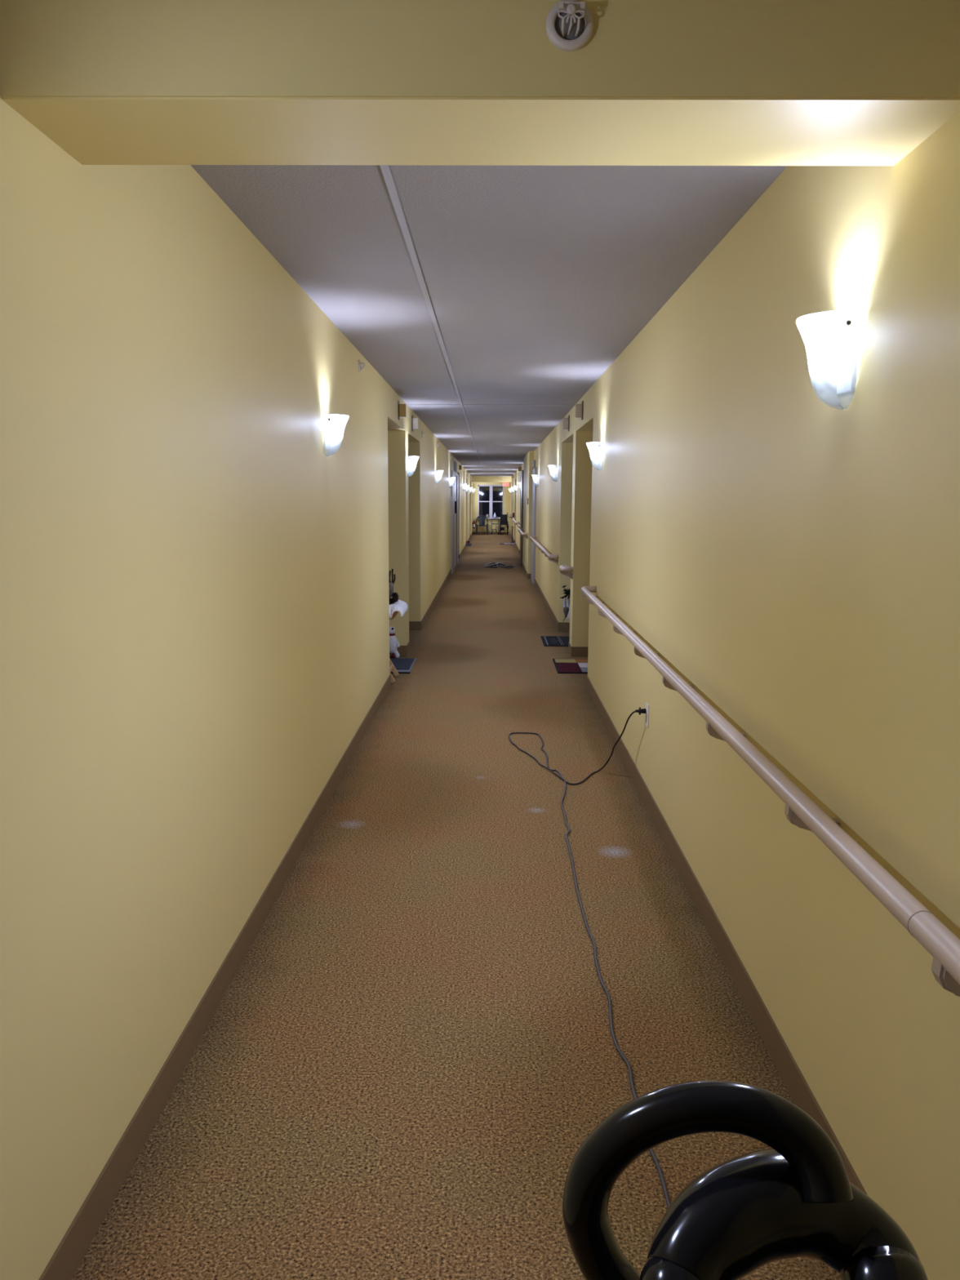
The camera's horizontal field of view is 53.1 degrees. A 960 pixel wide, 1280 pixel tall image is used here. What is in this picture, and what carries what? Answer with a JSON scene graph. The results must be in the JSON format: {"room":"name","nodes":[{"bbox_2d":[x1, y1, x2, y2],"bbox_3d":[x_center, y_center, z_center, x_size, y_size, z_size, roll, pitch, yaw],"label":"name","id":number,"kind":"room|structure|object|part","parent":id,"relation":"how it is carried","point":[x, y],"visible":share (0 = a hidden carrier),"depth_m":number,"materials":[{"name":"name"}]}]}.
{"room":"apartment building corridor","nodes":[
{"label":"apartment building corridor","id":0,"kind":"room"},
{"bbox_2d":[0,96,472,1279],"bbox_3d":[-0.862,-2.277,17.588,0.520,2.395,47.440,0,8,1],"label":"wall","id":1,"kind":"structure","parent":0,"point":[195,622],"depth_m":2.30,"materials":[{"name":"yellow paint"}]},
{"bbox_2d":[38,532,472,1279],"bbox_3d":[-0.796,-1.130,17.685,0.387,0.098,47.300,0,8,1],"label":"baseboard","id":2,"kind":"structure","parent":1,"relation":"attached to","point":[73,1246],"depth_m":2.53,"materials":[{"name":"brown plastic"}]},
{"bbox_2d":[323,417,340,449],"bbox_3d":[-0.698,-0.995,4.694,0.117,0.195,0.190,0,8,1],"label":"wall sconce","id":3,"kind":"object","parent":1,"relation":"attached to","point":[335,434],"visible":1,"depth_m":4.67,"materials":[{"name":"white glass"}]},
{"bbox_3d":[-0.752,-0.998,4.694,0.009,0.130,0.090,0,8,1],"label":"plate","id":4,"kind":"part","parent":3,"relation":"part of","materials":[{"name":"beige ceramic"}]},
{"bbox_2d":[326,431,340,439],"bbox_3d":[-0.716,-1.000,4.693,0.066,0.035,0.043,0,8,1],"label":"bulb","id":5,"kind":"object","parent":3,"relation":"attached to","point":[335,434],"depth_m":4.68,"materials":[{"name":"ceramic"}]},
{"bbox_2d":[357,360,364,373],"bbox_3d":[-0.721,-1.668,5.859,0.036,0.077,0.077,0,8,1],"label":"sprinkler","id":6,"kind":"object","parent":1,"relation":"attached to","point":[359,364],"visible":1,"depth_m":5.84,"materials":[{"name":"grey metal"}]},
{"bbox_2d":[398,400,406,420],"bbox_3d":[-0.677,-1.999,8.367,0.062,0.160,0.100,0,8,1],"label":"box","id":7,"kind":"object","parent":1,"relation":"attached to","point":[402,407],"visible":1,"depth_m":8.33,"materials":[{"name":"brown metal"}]},
{"bbox_3d":[-0.705,-1.999,8.367,0.006,0.160,0.100,0,8,1],"label":"plate","id":8,"kind":"part","parent":7,"relation":"part of","materials":[{"name":"grey metal"}]},
{"bbox_2d":[406,457,414,473],"bbox_3d":[-0.642,-1.661,9.215,0.117,0.195,0.190,0,8,1],"label":"wall sconce","id":9,"kind":"object","parent":1,"relation":"attached to","point":[411,465],"visible":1,"depth_m":9.20,"materials":[{"name":"white glass"}]},
{"bbox_3d":[-0.696,-1.664,9.215,0.009,0.130,0.090,0,8,1],"label":"plate","id":10,"kind":"part","parent":9,"relation":"part of","materials":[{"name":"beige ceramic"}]},
{"bbox_2d":[411,415,418,431],"bbox_3d":[-0.660,-2.205,9.792,0.062,0.160,0.100,0,8,1],"label":"box","id":11,"kind":"object","parent":1,"relation":"attached to","point":[415,421],"visible":1,"depth_m":9.76,"materials":[{"name":"grey metal"}]},
{"bbox_2d":[450,461,458,573],"bbox_3d":[-0.535,-2.738,21.059,0.050,2.300,3.550,0,8,1],"label":"door","id":12,"kind":"structure","parent":1,"relation":"in","point":[455,477],"depth_m":20.96,"materials":[{"name":"grey paint"}]},
{"bbox_3d":[-0.561,-2.404,19.820,0.030,2.000,1.000,0,8,1],"label":"frame","id":13,"kind":"part","parent":12,"relation":"part of","materials":[{"name":"grey paint"}]},
{"bbox_3d":[-0.540,-3.609,20.931,0.030,0.060,3.550,0,8,1],"label":"frame","id":14,"kind":"part","parent":12,"relation":"part of","materials":[{"name":"grey paint"}]},
{"bbox_3d":[-0.527,-2.910,21.059,0.038,0.260,0.200,0,8,1],"label":"handle","id":15,"kind":"part","parent":12,"relation":"part of","materials":[{"name":"black metal"}]},
{"bbox_3d":[-0.530,-2.779,22.367,0.030,2.000,0.950,0,8,1],"label":"frame","id":16,"kind":"part","parent":12,"relation":"part of","materials":[{"name":"grey paint"}]},
{"bbox_2d":[471,520,475,528],"bbox_3d":[-0.257,-4.857,40.273,0.143,0.377,0.114,0,8,1],"label":"fire extinguisher","id":17,"kind":"object","parent":1,"relation":"attached to","point":[473,523],"visible":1,"depth_m":40.25,"materials":[{"name":"red metal"}]},
{"bbox_2d":[0,0,959,165],"bbox_3d":[0.010,-1.028,1.722,1.600,0.233,0.323,0,8,1],"label":"ceiling beam","id":18,"kind":"structure","parent":1,"relation":"attached to","point":[433,82],"depth_m":1.58,"materials":[{"name":"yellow paint"}]},
{"bbox_2d":[406,404,574,405],"bbox_3d":[0.102,-2.235,9.141,1.600,0.005,0.030,0,8,1],"label":"trim","id":19,"kind":"structure","parent":1,"relation":"attached to","point":[406,404],"depth_m":9.13,"materials":[{"name":"grey"}]},
{"bbox_2d":[471,475,511,482],"bbox_3d":[0.467,-6.489,38.816,1.600,0.233,0.300,0,8,1],"label":"beam","id":20,"kind":"structure","parent":1,"relation":"attached to","point":[474,478],"depth_m":38.67,"materials":[{"name":"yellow paint"}]},
{"bbox_2d":[546,0,593,51],"bbox_3d":[0.145,-0.994,1.544,0.077,0.077,0.036,0,8,1],"label":"sprinkler","id":21,"kind":"object","parent":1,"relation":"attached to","point":[569,23],"visible":1,"depth_m":1.55,"materials":[{"name":"white metal"}]},
{"bbox_3d":[0.145,-0.986,1.541,0.006,0.022,0.021,-1,8,-7],"label":"bulb","id":22,"kind":"part","parent":21,"relation":"part of","materials":[{"name":"beige ceramic"}]},
{"bbox_2d":[555,13,585,39],"bbox_3d":[0.146,-0.997,1.560,0.049,0.049,0.003,0,8,1],"label":"sprinkler head","id":23,"kind":"object","parent":21,"relation":"on","point":[573,34],"depth_m":1.56,"materials":[{"name":"grey metal"}]},
{"bbox_3d":[0.145,-0.994,1.542,0.044,0.037,0.029,0,8,1],"label":"frame arm","id":24,"kind":"part","parent":21,"relation":"part of","materials":[{"name":"silver metal"}]},
{"bbox_2d":[71,533,840,1279],"bbox_3d":[0.190,-1.015,17.690,2.640,0.120,47.580,0,8,1],"label":"floor","id":25,"kind":"structure","parent":0,"point":[404,1071],"depth_m":2.82,"materials":[{"name":"carpet"}]},
{"bbox_2d":[389,611,399,683],"bbox_3d":[-0.894,0.028,8.062,0.399,0.610,0.480,0,8,1],"label":"tray table","id":26,"kind":"object","parent":25,"relation":"on","point":[392,667],"visible":0.21,"depth_m":8.12,"materials":[{"name":"brown wood"}]},
{"bbox_3d":[-0.879,0.060,7.891,0.364,0.597,0.022,0,8,1],"label":"leg","id":27,"kind":"part","parent":26,"relation":"part of","materials":[{"name":"brown wood"}]},
{"bbox_3d":[-0.875,0.015,8.198,0.364,0.597,0.022,0,8,1],"label":"leg","id":28,"kind":"part","parent":26,"relation":"part of","materials":[{"name":"brown wood"}]},
{"bbox_2d":[389,600,408,619],"bbox_3d":[-0.856,-0.261,8.008,0.469,0.121,0.534,0,8,1],"label":"snow batting","id":29,"kind":"object","parent":26,"relation":"on","point":[400,606],"visible":0.27,"depth_m":7.79,"materials":[{"name":"white fabric"}]},
{"bbox_2d":[388,568,395,598],"bbox_3d":[-0.755,-0.461,8.131,0.073,0.282,0.052,-5,10,-30],"label":"ornament","id":30,"kind":"object","parent":29,"relation":"on","point":[393,577],"visible":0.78,"depth_m":8.12,"materials":[{"name":"grey plant"}]},
{"bbox_2d":[389,596,396,604],"bbox_3d":[-0.721,-0.321,7.889,0.081,0.074,0.070,-1,8,-8],"label":"pine cone","id":31,"kind":"object","parent":29,"relation":"on","point":[392,601],"visible":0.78,"depth_m":7.88,"materials":[{"name":"brown plant"}]},
{"bbox_2d":[390,592,399,601],"bbox_3d":[-0.714,-0.357,8.063,0.082,0.082,0.080,0,8,1],"label":"pine cone","id":32,"kind":"object","parent":29,"relation":"on","point":[395,595],"visible":0.64,"depth_m":8.05,"materials":[{"name":"brown plant"}]},
{"bbox_2d":[389,626,399,657],"bbox_3d":[-0.835,0.019,9.164,0.169,0.305,0.131,4,9,25],"label":"snowman","id":33,"kind":"object","parent":25,"relation":"on","point":[393,642],"visible":0.77,"depth_m":9.13,"materials":[{"name":"white fabric"}]},
{"bbox_3d":[-0.795,0.021,9.159,0.074,0.109,0.041,5,10,29],"label":"arm","id":34,"kind":"part","parent":33,"relation":"part of"},
{"bbox_2d":[389,657,416,673],"bbox_3d":[-0.829,0.230,8.740,0.448,0.012,0.755,0,8,1],"label":"doormat","id":35,"kind":"object","parent":25,"relation":"on","point":[402,665],"visible":0.44,"depth_m":8.76,"materials":[{"name":"grey fabric"}]},
{"bbox_2d":[475,515,488,534],"bbox_3d":[0.082,-4.858,40.566,0.524,0.817,0.537,0,8,1],"label":"armchair","id":36,"kind":"object","parent":25,"relation":"on","point":[482,518],"visible":1,"depth_m":40.72,"materials":[{"name":"grey fabric"}]},
{"bbox_3d":[0.086,-5.055,40.744,0.320,0.395,0.097,0,8,1],"label":"backrest","id":37,"kind":"part","parent":36,"relation":"part of","materials":[{"name":"grey fabric"}]},
{"bbox_3d":[0.293,-4.680,40.348,0.080,0.530,0.060,0,8,1],"label":"leg","id":38,"kind":"part","parent":36,"relation":"part of","materials":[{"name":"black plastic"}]},
{"bbox_2d":[490,518,498,534],"bbox_3d":[0.635,-4.804,40.691,0.333,0.679,0.363,0,8,1],"label":"frame","id":39,"kind":"object","parent":25,"relation":"on","point":[491,518],"visible":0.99,"depth_m":40.57,"materials":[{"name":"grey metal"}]},
{"bbox_2d":[484,562,514,568],"bbox_3d":[0.428,-1.700,21.811,0.675,0.050,1.642,0,8,1],"label":"extension cord","id":40,"kind":"object","parent":25,"relation":"on","point":[495,563],"visible":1,"depth_m":21.51,"materials":[{"name":"brown plastic"}]},
{"bbox_2d":[499,512,508,534],"bbox_3d":[1.018,-4.883,40.382,0.385,0.930,0.785,0,8,1],"label":"chair","id":41,"kind":"object","parent":25,"relation":"on","point":[504,517],"visible":1,"depth_m":40.33,"materials":[{"name":"black"}]},
{"bbox_3d":[1.013,-5.088,40.499,0.260,0.400,0.035,0,8,1],"label":"backrest","id":42,"kind":"part","parent":41,"relation":"part of","materials":[{"name":"black fabric"}]},
{"bbox_2d":[499,542,515,544],"bbox_3d":[1.052,-3.229,32.238,0.770,0.029,0.750,0,8,1],"label":"rug","id":43,"kind":"object","parent":25,"relation":"on","point":[500,543],"visible":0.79,"depth_m":32.05,"materials":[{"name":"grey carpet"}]},
{"bbox_2d":[507,526,514,542],"bbox_3d":[1.084,-3.685,33.555,0.214,0.550,0.196,-8,12,-44],"label":"tree","id":44,"kind":"object","parent":25,"relation":"on","point":[511,535],"visible":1,"depth_m":33.55,"materials":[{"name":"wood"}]},
{"bbox_2d":[541,635,569,646],"bbox_3d":[0.942,0.012,10.291,0.548,0.010,0.680,0,8,1],"label":"doormat","id":45,"kind":"object","parent":25,"relation":"on","point":[548,641],"visible":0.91,"depth_m":10.26,"materials":[{"name":"black"}]},
{"bbox_2d":[552,658,587,673],"bbox_3d":[0.941,0.236,8.772,0.512,0.010,0.740,0,8,1],"label":"mat","id":46,"kind":"object","parent":25,"relation":"on","point":[562,665],"visible":0.62,"depth_m":8.74,"materials":[{"name":"red"}]},
{"bbox_2d":[508,706,671,1208],"bbox_3d":[0.483,0.735,3.737,0.656,0.490,5.014,0,8,1],"label":"extension cord","id":47,"kind":"object","parent":25,"relation":"on","point":[639,710],"visible":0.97,"depth_m":3.38,"materials":[{"name":"black rubber"}]},
{"bbox_2d":[562,1080,928,1279],"bbox_3d":[0.193,0.831,0.878,0.377,1.126,0.660,0,8,1],"label":"handle","id":48,"kind":"object","parent":25,"relation":"on","point":[745,1213],"visible":1,"depth_m":0.62,"materials":[{"name":"black plastic"}]},
{"bbox_2d":[191,164,787,476],"bbox_3d":[0.204,-3.503,17.323,2.640,0.120,47.580,0,8,1],"label":"ceiling","id":49,"kind":"structure","parent":0,"point":[537,279],"depth_m":3.63,"materials":[{"name":"grey paint"}]},
{"bbox_2d":[379,164,482,469],"bbox_3d":[-0.094,-3.204,15.711,0.022,0.006,27.985,0,8,1],"label":"trim","id":50,"kind":"structure","parent":49,"relation":"attached to","point":[385,170],"depth_m":3.60,"materials":[{"name":"grey paint"}]},
{"bbox_2d":[502,482,509,486],"bbox_3d":[1.065,-6.492,39.380,0.280,0.385,0.039,0,8,1],"label":"exit sign","id":51,"kind":"object","parent":49,"relation":"hanging from","point":[504,484],"visible":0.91,"depth_m":39.38,"materials":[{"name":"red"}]},
{"bbox_2d":[472,482,510,532],"bbox_3d":[0.486,-5.713,40.972,1.600,2.395,0.140,0,8,1],"label":"wall","id":52,"kind":"structure","parent":0,"point":[475,485],"depth_m":40.92,"materials":[{"name":"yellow paint"}]},
{"bbox_2d":[477,484,503,519],"bbox_3d":[0.460,-5.872,40.881,1.155,1.435,0.185,0,8,1],"label":"window","id":53,"kind":"structure","parent":52,"relation":"in","point":[491,501],"depth_m":40.89,"materials":[{"name":"grey wood"}]},
{"bbox_2d":[472,532,509,534],"bbox_3d":[0.479,-4.567,41.066,1.600,0.098,0.007,0,8,1],"label":"baseboard","id":54,"kind":"structure","parent":52,"relation":"attached to","point":[493,533],"depth_m":41.06,"materials":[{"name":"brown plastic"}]},
{"bbox_2d":[522,450,533,573],"bbox_3d":[0.982,-2.593,19.803,0.086,2.395,3.360,0,8,1],"label":"wall","id":55,"kind":"structure","parent":0,"point":[528,459],"depth_m":18.62,"materials":[{"name":"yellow paint"}]},
{"bbox_2d":[517,528,528,538],"bbox_3d":[0.877,-2.197,19.792,0.117,0.124,3.027,0,8,1],"label":"handrail","id":56,"kind":"object","parent":55,"relation":"attached to","point":[520,530],"visible":1,"depth_m":18.43,"materials":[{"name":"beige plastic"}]},
{"bbox_3d":[0.878,-2.235,19.786,0.117,0.047,3.027,0,8,1],"label":"rail","id":57,"kind":"part","parent":56,"relation":"part of","materials":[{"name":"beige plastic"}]},
{"bbox_2d":[510,111,959,1279],"bbox_3d":[1.258,-2.262,17.564,0.520,2.395,47.440,0,8,1],"label":"wall","id":58,"kind":"structure","parent":0,"point":[787,544],"depth_m":2.31,"materials":[{"name":"yellow paint"}]},
{"bbox_2d":[512,518,519,524],"bbox_3d":[1.077,-3.553,29.006,0.117,0.124,4.597,0,8,1],"label":"handrail","id":59,"kind":"object","parent":58,"relation":"attached to","point":[513,519],"visible":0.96,"depth_m":27.09,"materials":[{"name":"beige plastic"}]},
{"bbox_2d":[520,470,523,566],"bbox_3d":[0.990,-2.801,21.991,0.123,2.170,1.010,0,8,1],"label":"door","id":60,"kind":"structure","parent":58,"relation":"in","point":[522,471],"depth_m":21.61,"materials":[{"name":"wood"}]},
{"bbox_2d":[530,460,536,584],"bbox_3d":[0.980,-2.167,17.581,0.035,2.200,1.140,0,8,1],"label":"door","id":61,"kind":"structure","parent":58,"relation":"in","point":[534,468],"depth_m":17.27,"materials":[{"name":"grey paint"}]},
{"bbox_3d":[0.987,-3.220,17.608,0.035,0.125,0.600,0,8,1],"label":"transom plate","id":62,"kind":"part","parent":61,"relation":"part of","materials":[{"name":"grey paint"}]},
{"bbox_2d":[529,536,558,564],"bbox_3d":[0.892,-1.347,14.018,0.117,0.124,5.697,0,8,1],"label":"handrail","id":63,"kind":"object","parent":58,"relation":"attached to","point":[551,557],"visible":1,"depth_m":12.07,"materials":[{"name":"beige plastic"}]},
{"bbox_2d":[551,466,558,479],"bbox_3d":[0.869,-1.986,11.473,0.117,0.195,0.190,0,8,1],"label":"wall sconce","id":64,"kind":"object","parent":58,"relation":"attached to","point":[553,473],"visible":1,"depth_m":11.44,"materials":[{"name":"white glass"}]},
{"bbox_2d":[559,585,570,621],"bbox_3d":[1.016,-0.417,11.005,0.217,0.417,0.076,0,8,1],"label":"swag","id":65,"kind":"object","parent":58,"relation":"attached to","point":[567,592],"visible":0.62,"depth_m":11.01,"materials":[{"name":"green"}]},
{"bbox_2d":[559,564,573,578],"bbox_3d":[0.835,-0.658,9.344,0.117,0.124,0.297,0,8,1],"label":"handrail","id":66,"kind":"object","parent":58,"relation":"attached to","point":[563,569],"visible":1,"depth_m":9.29,"materials":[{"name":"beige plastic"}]},
{"bbox_3d":[0.835,-0.696,9.339,0.117,0.047,0.297,0,8,1],"label":"rail","id":67,"kind":"part","parent":66,"relation":"part of","materials":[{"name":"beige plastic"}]},
{"bbox_2d":[562,414,569,431],"bbox_3d":[0.879,-2.214,9.822,0.062,0.160,0.100,0,8,1],"label":"box","id":68,"kind":"object","parent":58,"relation":"attached to","point":[566,421],"visible":1,"depth_m":9.79,"materials":[{"name":"grey metal"}]},
{"bbox_2d":[574,400,583,420],"bbox_3d":[0.861,-1.993,8.349,0.062,0.160,0.100,0,8,1],"label":"box","id":69,"kind":"object","parent":58,"relation":"attached to","point":[579,407],"visible":1,"depth_m":8.31,"materials":[{"name":"grey metal"}]},
{"bbox_3d":[0.889,-1.993,8.349,0.006,0.160,0.100,0,8,1],"label":"plate","id":70,"kind":"part","parent":69,"relation":"part of","materials":[{"name":"grey metal"}]},
{"bbox_2d":[591,444,603,466],"bbox_3d":[0.811,-1.301,6.824,0.117,0.195,0.190,0,8,1],"label":"wall sconce","id":71,"kind":"object","parent":58,"relation":"attached to","point":[594,455],"visible":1,"depth_m":6.80,"materials":[{"name":"white glass"}]},
{"bbox_3d":[0.865,-1.303,6.823,0.009,0.130,0.090,0,8,1],"label":"plate","id":72,"kind":"part","parent":71,"relation":"part of","materials":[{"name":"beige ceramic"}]},
{"bbox_2d":[644,702,648,728],"bbox_3d":[0.830,0.373,4.786,0.010,0.116,0.072,0,8,1],"label":"power outlet","id":73,"kind":"object","parent":58,"relation":"attached to","point":[646,717],"visible":1,"depth_m":4.77,"materials":[{"name":"white plastic"}]},
{"bbox_2d":[509,533,867,1195],"bbox_3d":[1.134,-1.116,17.663,0.473,0.098,47.300,0,8,1],"label":"baseboard","id":74,"kind":"structure","parent":58,"relation":"attached to","point":[796,1084],"depth_m":3.13,"materials":[{"name":"brown plastic"}]},
{"bbox_2d":[580,586,959,996],"bbox_3d":[0.746,0.399,2.157,0.118,0.124,10.217,0,8,1],"label":"handrail","id":75,"kind":"object","parent":58,"relation":"attached to","point":[800,810],"visible":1,"depth_m":1.94,"materials":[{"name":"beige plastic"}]},
{"bbox_2d":[815,320,857,395],"bbox_3d":[0.753,-0.608,2.115,0.117,0.195,0.190,0,8,1],"label":"wall sconce","id":76,"kind":"object","parent":58,"relation":"attached to","point":[846,362],"visible":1,"depth_m":2.10,"materials":[{"name":"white glass"}]},
{"bbox_3d":[0.777,-0.692,2.188,0.012,0.012,0.011,0,8,1],"label":"knob","id":77,"kind":"part","parent":76,"relation":"part of","materials":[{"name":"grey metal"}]},
{"bbox_3d":[0.807,-0.610,2.114,0.009,0.130,0.090,0,8,1],"label":"plate","id":78,"kind":"part","parent":76,"relation":"part of","materials":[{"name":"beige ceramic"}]},
{"bbox_3d":[0.775,-0.667,2.021,0.012,0.012,0.011,0,8,1],"label":"knob","id":79,"kind":"part","parent":76,"relation":"part of","materials":[{"name":"grey metal"}]}
]}

